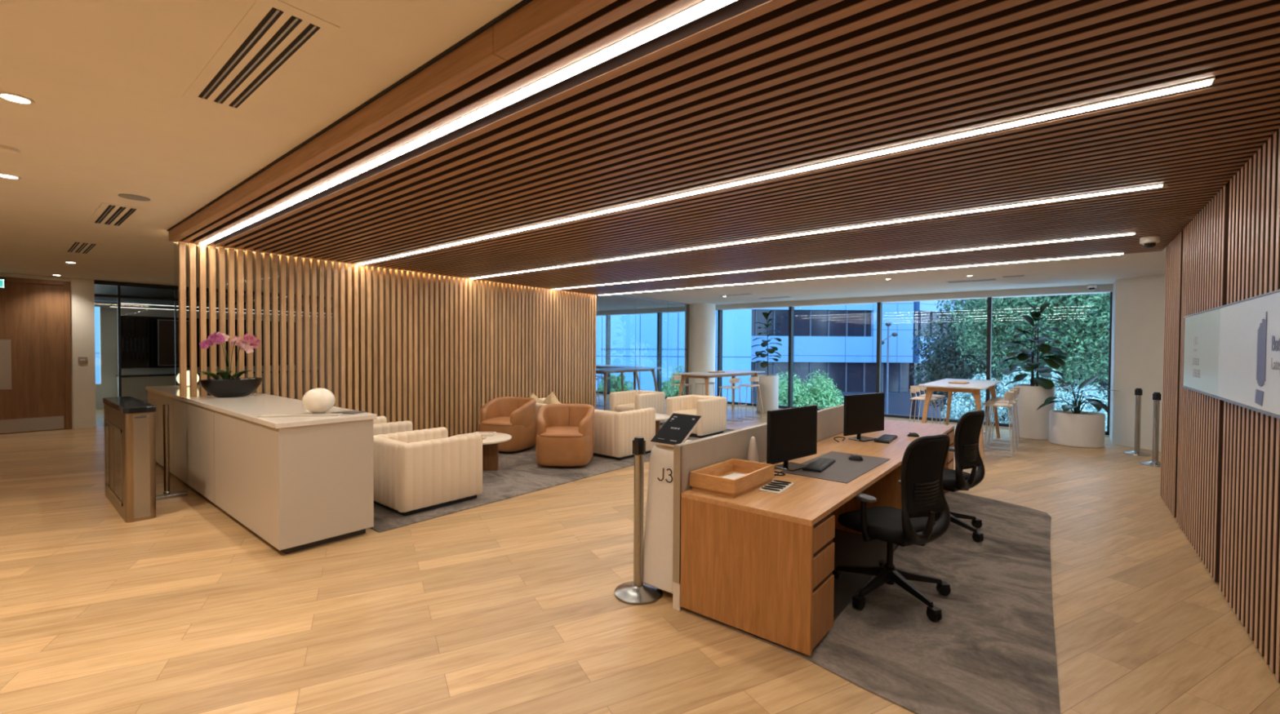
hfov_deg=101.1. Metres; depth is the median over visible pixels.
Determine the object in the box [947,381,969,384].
wooden tray
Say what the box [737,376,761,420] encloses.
bar stool
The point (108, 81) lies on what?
ceiling
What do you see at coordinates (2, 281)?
exit sign
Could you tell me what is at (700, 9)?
diffuser
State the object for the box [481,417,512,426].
seat cushion
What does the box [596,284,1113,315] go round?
trim
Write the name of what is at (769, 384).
planter
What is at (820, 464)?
keyboard
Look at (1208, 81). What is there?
strip light
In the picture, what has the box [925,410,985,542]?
office chair
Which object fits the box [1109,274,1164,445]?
wall
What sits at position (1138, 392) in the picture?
stanchion
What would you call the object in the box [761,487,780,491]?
pen
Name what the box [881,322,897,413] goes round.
street lamp
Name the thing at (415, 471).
tufted armchair
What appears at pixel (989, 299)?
window
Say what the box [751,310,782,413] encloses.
fiddle leaf fig
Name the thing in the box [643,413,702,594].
kiosk
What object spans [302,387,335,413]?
globe lamp
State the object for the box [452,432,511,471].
coffee table
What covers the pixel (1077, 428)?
plant
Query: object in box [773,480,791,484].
pen
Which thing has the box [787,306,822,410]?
window
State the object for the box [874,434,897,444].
keyboard
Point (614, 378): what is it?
bar stool
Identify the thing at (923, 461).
office chair
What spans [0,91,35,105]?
recessed light
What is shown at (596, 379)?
bar stool
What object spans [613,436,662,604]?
stanchion
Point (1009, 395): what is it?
bar stool
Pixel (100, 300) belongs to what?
ceiling
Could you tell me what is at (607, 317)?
window frame
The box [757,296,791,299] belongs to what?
ceiling vent
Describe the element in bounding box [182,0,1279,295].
ceiling
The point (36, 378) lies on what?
door
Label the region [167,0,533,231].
trim
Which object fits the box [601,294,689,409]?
window
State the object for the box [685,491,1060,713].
rug
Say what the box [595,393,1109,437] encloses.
trim
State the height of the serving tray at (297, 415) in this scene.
0.008 m
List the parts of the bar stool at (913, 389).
backrest, leg, seat, leg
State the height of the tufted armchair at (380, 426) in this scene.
0.686 m
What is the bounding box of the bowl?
[199,377,262,397]
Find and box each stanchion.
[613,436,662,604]
[1123,388,1151,456]
[1139,392,1161,467]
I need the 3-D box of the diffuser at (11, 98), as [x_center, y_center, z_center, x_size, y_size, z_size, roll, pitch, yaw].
[-3.179,-1.317,2.682,0.098,0.003,0.098,1,1,39]
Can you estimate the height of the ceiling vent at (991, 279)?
0.009 m
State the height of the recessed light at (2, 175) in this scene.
0.006 m
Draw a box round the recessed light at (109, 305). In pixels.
[109,305,332,316]
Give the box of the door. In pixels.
[0,276,71,435]
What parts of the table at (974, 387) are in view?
leg, leg, leg, leg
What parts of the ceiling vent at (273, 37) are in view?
blade, blade, blade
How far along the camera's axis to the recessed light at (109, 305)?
13.33 m
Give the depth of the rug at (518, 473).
6.38 m
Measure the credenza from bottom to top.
0.840 m
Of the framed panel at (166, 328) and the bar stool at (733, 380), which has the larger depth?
the framed panel at (166, 328)
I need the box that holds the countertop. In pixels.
[145,384,377,429]
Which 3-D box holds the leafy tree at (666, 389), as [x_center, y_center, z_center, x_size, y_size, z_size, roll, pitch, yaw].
[1.473,3.110,21.078,1.956,5.478,1.884,1,1,39]
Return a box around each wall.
[0,272,95,429]
[95,293,332,408]
[177,241,596,437]
[337,262,594,422]
[600,292,1112,420]
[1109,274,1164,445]
[1160,128,1279,683]
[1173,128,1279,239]
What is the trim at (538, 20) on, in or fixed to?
attached to the ceiling at (631, 6)
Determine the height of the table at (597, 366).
1.050 m
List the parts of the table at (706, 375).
leg, leg, rail, leg, leg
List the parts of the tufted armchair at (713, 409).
armrest, seat, backrest, armrest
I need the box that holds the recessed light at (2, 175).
[0,173,22,179]
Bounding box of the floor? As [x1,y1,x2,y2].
[0,394,1279,713]
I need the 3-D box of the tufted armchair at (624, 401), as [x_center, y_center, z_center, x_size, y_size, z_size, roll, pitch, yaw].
[-0.050,1.067,10.910,0.814,0.686,0.887,1,1,39]
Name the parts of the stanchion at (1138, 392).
post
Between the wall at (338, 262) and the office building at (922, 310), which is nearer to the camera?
the wall at (338, 262)
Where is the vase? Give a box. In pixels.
[747,436,758,462]
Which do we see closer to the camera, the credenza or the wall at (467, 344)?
the wall at (467, 344)
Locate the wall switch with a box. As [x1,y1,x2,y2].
[77,356,87,363]
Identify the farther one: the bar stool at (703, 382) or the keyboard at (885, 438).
the bar stool at (703, 382)
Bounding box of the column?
[689,303,715,395]
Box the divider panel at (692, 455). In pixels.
[672,404,844,611]
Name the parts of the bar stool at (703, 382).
seat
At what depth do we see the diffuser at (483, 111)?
3.25 m
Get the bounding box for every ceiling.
[0,0,1279,311]
[94,293,332,317]
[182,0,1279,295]
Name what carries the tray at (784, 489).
on the reception desk at (756, 562)
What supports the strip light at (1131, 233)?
attached to the ceiling at (631, 6)
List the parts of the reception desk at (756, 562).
panel, finger pull, finger pull, finger pull, drawer, drawer, drawer, drawer, drawer, drawer, panel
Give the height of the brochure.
0.010 m
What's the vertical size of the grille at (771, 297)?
0.003 m
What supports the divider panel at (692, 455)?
on the floor
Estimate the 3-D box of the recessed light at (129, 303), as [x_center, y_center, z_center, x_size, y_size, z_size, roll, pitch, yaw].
[-9.413,-1.228,14.077,0.060,0.034,6.400,1,1,39]
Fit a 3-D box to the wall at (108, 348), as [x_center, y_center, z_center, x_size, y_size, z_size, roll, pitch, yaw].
[-11.602,-0.172,15.613,0.100,2.870,7.200,1,1,39]
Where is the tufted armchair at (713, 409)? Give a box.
[666,394,726,438]
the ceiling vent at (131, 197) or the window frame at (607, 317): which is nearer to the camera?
the ceiling vent at (131, 197)
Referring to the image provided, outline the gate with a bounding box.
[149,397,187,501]
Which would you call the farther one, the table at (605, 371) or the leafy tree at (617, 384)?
the leafy tree at (617, 384)
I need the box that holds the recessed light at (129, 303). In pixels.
[120,302,332,314]
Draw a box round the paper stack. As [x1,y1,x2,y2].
[722,472,746,479]
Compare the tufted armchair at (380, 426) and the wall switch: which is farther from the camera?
the wall switch
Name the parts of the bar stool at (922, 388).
backrest, leg, seat, leg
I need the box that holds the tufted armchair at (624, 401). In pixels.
[609,390,665,425]
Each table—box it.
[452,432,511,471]
[595,364,644,391]
[595,367,661,410]
[655,413,670,434]
[672,370,765,414]
[917,378,1001,458]
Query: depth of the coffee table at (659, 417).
8.97 m
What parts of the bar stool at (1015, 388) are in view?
leg, seat, leg, backrest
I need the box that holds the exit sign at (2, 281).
[0,279,4,288]
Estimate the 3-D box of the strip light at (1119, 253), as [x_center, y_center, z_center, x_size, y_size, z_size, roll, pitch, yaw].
[2.401,-1.311,8.856,8.458,0.067,0.062,1,1,39]
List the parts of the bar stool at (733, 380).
leg, seat, leg, backrest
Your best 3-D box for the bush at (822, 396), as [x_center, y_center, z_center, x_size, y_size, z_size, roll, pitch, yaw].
[6.014,3.177,19.119,2.982,5.472,3.093,0,1,-15]
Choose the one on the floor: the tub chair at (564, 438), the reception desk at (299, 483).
the reception desk at (299, 483)
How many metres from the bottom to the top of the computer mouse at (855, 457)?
0.037 m
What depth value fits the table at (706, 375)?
11.78 m
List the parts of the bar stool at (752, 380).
leg, seat, leg, backrest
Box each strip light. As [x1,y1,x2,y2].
[199,0,736,244]
[357,75,1215,265]
[470,182,1164,279]
[553,231,1135,289]
[598,253,1124,295]
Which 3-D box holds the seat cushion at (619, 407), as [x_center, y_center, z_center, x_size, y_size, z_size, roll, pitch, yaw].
[-0.077,1.051,10.876,0.580,0.140,0.776,1,1,39]
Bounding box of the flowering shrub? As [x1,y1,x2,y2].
[940,365,1107,431]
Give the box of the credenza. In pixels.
[115,369,318,402]
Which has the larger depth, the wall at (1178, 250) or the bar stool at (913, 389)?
the bar stool at (913, 389)
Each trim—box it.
[93,280,332,396]
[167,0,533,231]
[168,0,617,241]
[178,239,597,295]
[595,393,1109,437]
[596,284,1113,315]
[684,304,690,395]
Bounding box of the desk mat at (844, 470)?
[780,451,890,483]
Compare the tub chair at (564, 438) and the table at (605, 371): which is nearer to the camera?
the tub chair at (564, 438)
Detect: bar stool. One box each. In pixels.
[595,373,615,406]
[595,375,604,403]
[595,378,599,407]
[671,375,692,396]
[694,377,715,395]
[718,377,742,423]
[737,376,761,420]
[909,386,937,424]
[917,383,945,425]
[982,391,1014,457]
[984,389,1017,451]
[988,386,1020,445]
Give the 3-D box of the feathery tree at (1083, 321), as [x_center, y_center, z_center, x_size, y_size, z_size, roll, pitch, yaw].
[16.228,0.297,20.565,5.891,11.301,7.431,0,1,-26]
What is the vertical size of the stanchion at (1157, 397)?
1.030 m
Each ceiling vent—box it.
[61,240,102,254]
[86,202,145,227]
[118,193,150,200]
[182,0,340,114]
[720,293,754,296]
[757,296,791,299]
[946,278,997,283]
[1001,275,1025,277]
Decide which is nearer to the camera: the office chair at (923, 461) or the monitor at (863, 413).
the office chair at (923, 461)
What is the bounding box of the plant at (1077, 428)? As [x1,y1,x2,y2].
[1036,375,1115,448]
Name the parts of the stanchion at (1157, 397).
post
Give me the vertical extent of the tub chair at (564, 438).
0.790 m
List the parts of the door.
vision panel, kick plate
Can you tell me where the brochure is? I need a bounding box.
[330,410,365,414]
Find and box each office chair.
[832,434,951,622]
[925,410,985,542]
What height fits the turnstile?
1.045 m
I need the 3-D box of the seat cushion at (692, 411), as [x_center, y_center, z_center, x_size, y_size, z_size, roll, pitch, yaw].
[1.036,1.076,9.868,0.580,0.140,0.776,1,1,39]
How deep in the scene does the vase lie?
3.82 m
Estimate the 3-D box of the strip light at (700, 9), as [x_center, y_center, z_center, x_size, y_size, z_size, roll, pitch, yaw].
[-1.806,-1.237,3.402,8.046,0.067,0.062,1,1,39]
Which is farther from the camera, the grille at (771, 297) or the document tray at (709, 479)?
the grille at (771, 297)
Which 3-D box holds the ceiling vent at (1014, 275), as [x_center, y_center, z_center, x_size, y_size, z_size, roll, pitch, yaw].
[6.165,-1.333,8.696,0.320,0.009,0.160,1,1,39]
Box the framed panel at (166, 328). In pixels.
[157,319,189,365]
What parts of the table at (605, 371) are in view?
leg, rail, leg, leg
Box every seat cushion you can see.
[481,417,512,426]
[540,426,582,436]
[614,403,635,412]
[672,408,696,415]
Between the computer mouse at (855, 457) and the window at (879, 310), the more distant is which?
the window at (879, 310)
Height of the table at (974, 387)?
1.050 m
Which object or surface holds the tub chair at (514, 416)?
on the rug at (518, 473)
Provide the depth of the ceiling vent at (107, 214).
5.09 m
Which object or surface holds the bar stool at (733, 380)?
on the floor
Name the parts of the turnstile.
panel, panel, frame, panel, lid, plate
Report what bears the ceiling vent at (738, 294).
in the ceiling at (108, 81)
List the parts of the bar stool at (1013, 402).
leg, seat, leg, backrest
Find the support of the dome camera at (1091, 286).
attached to the ceiling at (108, 81)
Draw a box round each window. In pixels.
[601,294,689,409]
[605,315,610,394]
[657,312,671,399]
[716,310,787,408]
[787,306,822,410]
[875,302,985,425]
[985,292,1112,435]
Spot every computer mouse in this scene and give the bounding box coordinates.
[848,454,862,460]
[906,432,919,436]
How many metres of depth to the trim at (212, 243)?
7.00 m
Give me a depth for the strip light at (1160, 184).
4.71 m
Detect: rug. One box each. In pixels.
[370,422,734,533]
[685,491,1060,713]
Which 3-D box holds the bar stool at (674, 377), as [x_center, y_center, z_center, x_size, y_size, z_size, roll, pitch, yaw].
[0.953,0.918,12.125,0.415,0.969,0.424,1,1,39]
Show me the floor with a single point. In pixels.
(511, 606)
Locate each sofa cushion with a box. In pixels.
[529,392,544,404]
[543,391,558,404]
[548,395,561,404]
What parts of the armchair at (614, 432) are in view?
backrest, armrest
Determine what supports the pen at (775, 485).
in the tray at (784, 489)
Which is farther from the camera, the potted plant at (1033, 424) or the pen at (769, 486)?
the potted plant at (1033, 424)
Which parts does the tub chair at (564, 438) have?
backrest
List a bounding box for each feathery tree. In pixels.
[909,298,1108,422]
[941,293,1110,409]
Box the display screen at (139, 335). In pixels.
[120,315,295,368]
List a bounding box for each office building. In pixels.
[94,306,751,403]
[751,302,913,415]
[908,299,1107,420]
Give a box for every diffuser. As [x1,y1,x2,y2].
[0,94,30,102]
[0,174,17,178]
[200,106,496,244]
[488,0,736,110]
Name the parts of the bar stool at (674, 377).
backrest, seat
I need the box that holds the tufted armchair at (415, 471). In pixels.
[373,426,482,515]
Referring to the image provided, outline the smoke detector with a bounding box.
[0,144,20,155]
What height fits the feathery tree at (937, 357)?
10.622 m
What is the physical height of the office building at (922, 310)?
22.000 m
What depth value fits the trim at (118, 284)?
10.62 m
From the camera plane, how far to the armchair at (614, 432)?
7.62 m
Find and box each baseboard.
[72,417,96,429]
[1112,438,1160,452]
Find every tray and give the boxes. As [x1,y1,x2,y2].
[257,413,342,417]
[471,431,496,436]
[689,458,774,498]
[707,371,725,373]
[758,480,794,493]
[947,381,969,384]
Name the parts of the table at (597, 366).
rail, leg, leg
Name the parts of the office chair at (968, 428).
leg, seat, leg, leg, frame, backrest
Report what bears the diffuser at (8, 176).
attached to the recessed light at (2, 175)
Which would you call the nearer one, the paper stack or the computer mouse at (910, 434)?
the paper stack
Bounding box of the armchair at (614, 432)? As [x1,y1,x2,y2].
[534,397,655,460]
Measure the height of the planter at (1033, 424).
0.960 m
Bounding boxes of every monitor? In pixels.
[766,404,817,471]
[843,392,884,442]
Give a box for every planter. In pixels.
[756,374,778,413]
[1012,384,1055,439]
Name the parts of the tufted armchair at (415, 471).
backrest, armrest, armrest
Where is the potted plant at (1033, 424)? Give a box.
[999,302,1068,439]
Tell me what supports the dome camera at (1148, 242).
attached to the ceiling at (631, 6)
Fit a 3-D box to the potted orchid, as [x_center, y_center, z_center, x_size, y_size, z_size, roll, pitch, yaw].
[-4.629,0.083,5.978,0.367,0.734,0.618,1,1,25]
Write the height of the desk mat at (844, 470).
0.004 m
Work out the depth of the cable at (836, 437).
4.95 m
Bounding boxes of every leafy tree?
[595,373,633,392]
[654,364,684,396]
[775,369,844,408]
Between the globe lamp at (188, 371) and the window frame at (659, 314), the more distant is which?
the window frame at (659, 314)
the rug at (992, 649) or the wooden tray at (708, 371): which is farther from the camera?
the wooden tray at (708, 371)
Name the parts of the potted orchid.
stem, stem, stem, stem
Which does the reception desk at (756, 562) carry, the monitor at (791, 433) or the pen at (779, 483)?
the monitor at (791, 433)
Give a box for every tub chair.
[478,396,536,453]
[535,404,594,468]
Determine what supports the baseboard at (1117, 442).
attached to the wall at (1138, 303)
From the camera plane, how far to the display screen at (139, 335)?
13.81 m
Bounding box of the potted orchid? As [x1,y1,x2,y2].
[197,331,262,397]
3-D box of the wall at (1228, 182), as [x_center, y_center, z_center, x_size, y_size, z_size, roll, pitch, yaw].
[1.770,0.183,0.690,0.149,2.869,13.100,1,1,39]
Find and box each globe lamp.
[176,370,199,386]
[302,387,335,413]
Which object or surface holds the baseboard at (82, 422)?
attached to the wall at (82, 291)
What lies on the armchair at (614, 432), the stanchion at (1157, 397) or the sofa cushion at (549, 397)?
the sofa cushion at (549, 397)
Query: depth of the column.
14.50 m
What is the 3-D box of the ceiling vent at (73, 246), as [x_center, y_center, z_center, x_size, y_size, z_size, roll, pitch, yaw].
[-7.280,-1.418,6.864,1.220,0.007,0.280,1,1,39]
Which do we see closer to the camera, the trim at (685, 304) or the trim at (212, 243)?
the trim at (212, 243)
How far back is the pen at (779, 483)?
3.39 m
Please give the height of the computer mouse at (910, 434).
0.037 m
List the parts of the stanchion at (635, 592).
post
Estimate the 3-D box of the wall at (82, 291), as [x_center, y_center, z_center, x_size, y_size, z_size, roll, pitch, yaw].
[-12.631,-0.038,7.926,0.200,2.870,6.170,1,1,39]
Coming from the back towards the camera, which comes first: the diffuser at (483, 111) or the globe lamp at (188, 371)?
the globe lamp at (188, 371)
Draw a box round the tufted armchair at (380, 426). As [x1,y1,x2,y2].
[373,416,413,435]
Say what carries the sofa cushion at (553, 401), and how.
on the armchair at (614, 432)
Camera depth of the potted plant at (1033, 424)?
9.55 m
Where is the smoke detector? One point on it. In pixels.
(4, 149)
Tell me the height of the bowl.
0.200 m
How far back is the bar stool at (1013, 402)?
8.62 m
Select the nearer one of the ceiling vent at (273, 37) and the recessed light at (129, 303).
the ceiling vent at (273, 37)
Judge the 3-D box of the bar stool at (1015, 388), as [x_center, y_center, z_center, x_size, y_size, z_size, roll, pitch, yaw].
[6.318,1.006,9.119,0.415,0.969,0.424,1,1,39]
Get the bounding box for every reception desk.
[145,384,377,554]
[680,419,954,656]
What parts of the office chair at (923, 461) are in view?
leg, armrest, leg, leg, seat, leg, leg, frame, backrest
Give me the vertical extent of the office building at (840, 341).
22.000 m
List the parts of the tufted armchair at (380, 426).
armrest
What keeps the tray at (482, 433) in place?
on the coffee table at (491, 444)
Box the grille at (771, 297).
[761,297,791,299]
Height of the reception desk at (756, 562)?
0.726 m
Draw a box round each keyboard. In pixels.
[802,457,835,472]
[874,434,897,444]
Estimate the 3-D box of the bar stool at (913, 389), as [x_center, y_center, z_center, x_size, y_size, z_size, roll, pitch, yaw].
[4.896,0.997,9.114,0.415,0.969,0.424,1,1,39]
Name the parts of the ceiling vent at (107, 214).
blade, blade, blade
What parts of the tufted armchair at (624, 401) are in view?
armrest, backrest, armrest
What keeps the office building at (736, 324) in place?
on the ground
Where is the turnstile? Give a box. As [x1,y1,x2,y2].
[102,396,155,523]
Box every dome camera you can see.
[1086,284,1097,289]
[1139,235,1159,248]
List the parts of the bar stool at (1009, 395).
seat, leg, leg, backrest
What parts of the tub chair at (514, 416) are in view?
backrest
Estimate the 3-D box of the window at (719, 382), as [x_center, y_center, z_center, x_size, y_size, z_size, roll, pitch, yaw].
[3.091,-0.043,14.395,2.155,2.765,0.160,1,1,39]
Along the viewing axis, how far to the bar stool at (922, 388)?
9.62 m
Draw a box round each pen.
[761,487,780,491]
[764,485,782,488]
[767,484,786,487]
[770,482,788,485]
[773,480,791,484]
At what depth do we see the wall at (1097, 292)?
11.88 m
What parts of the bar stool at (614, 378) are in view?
seat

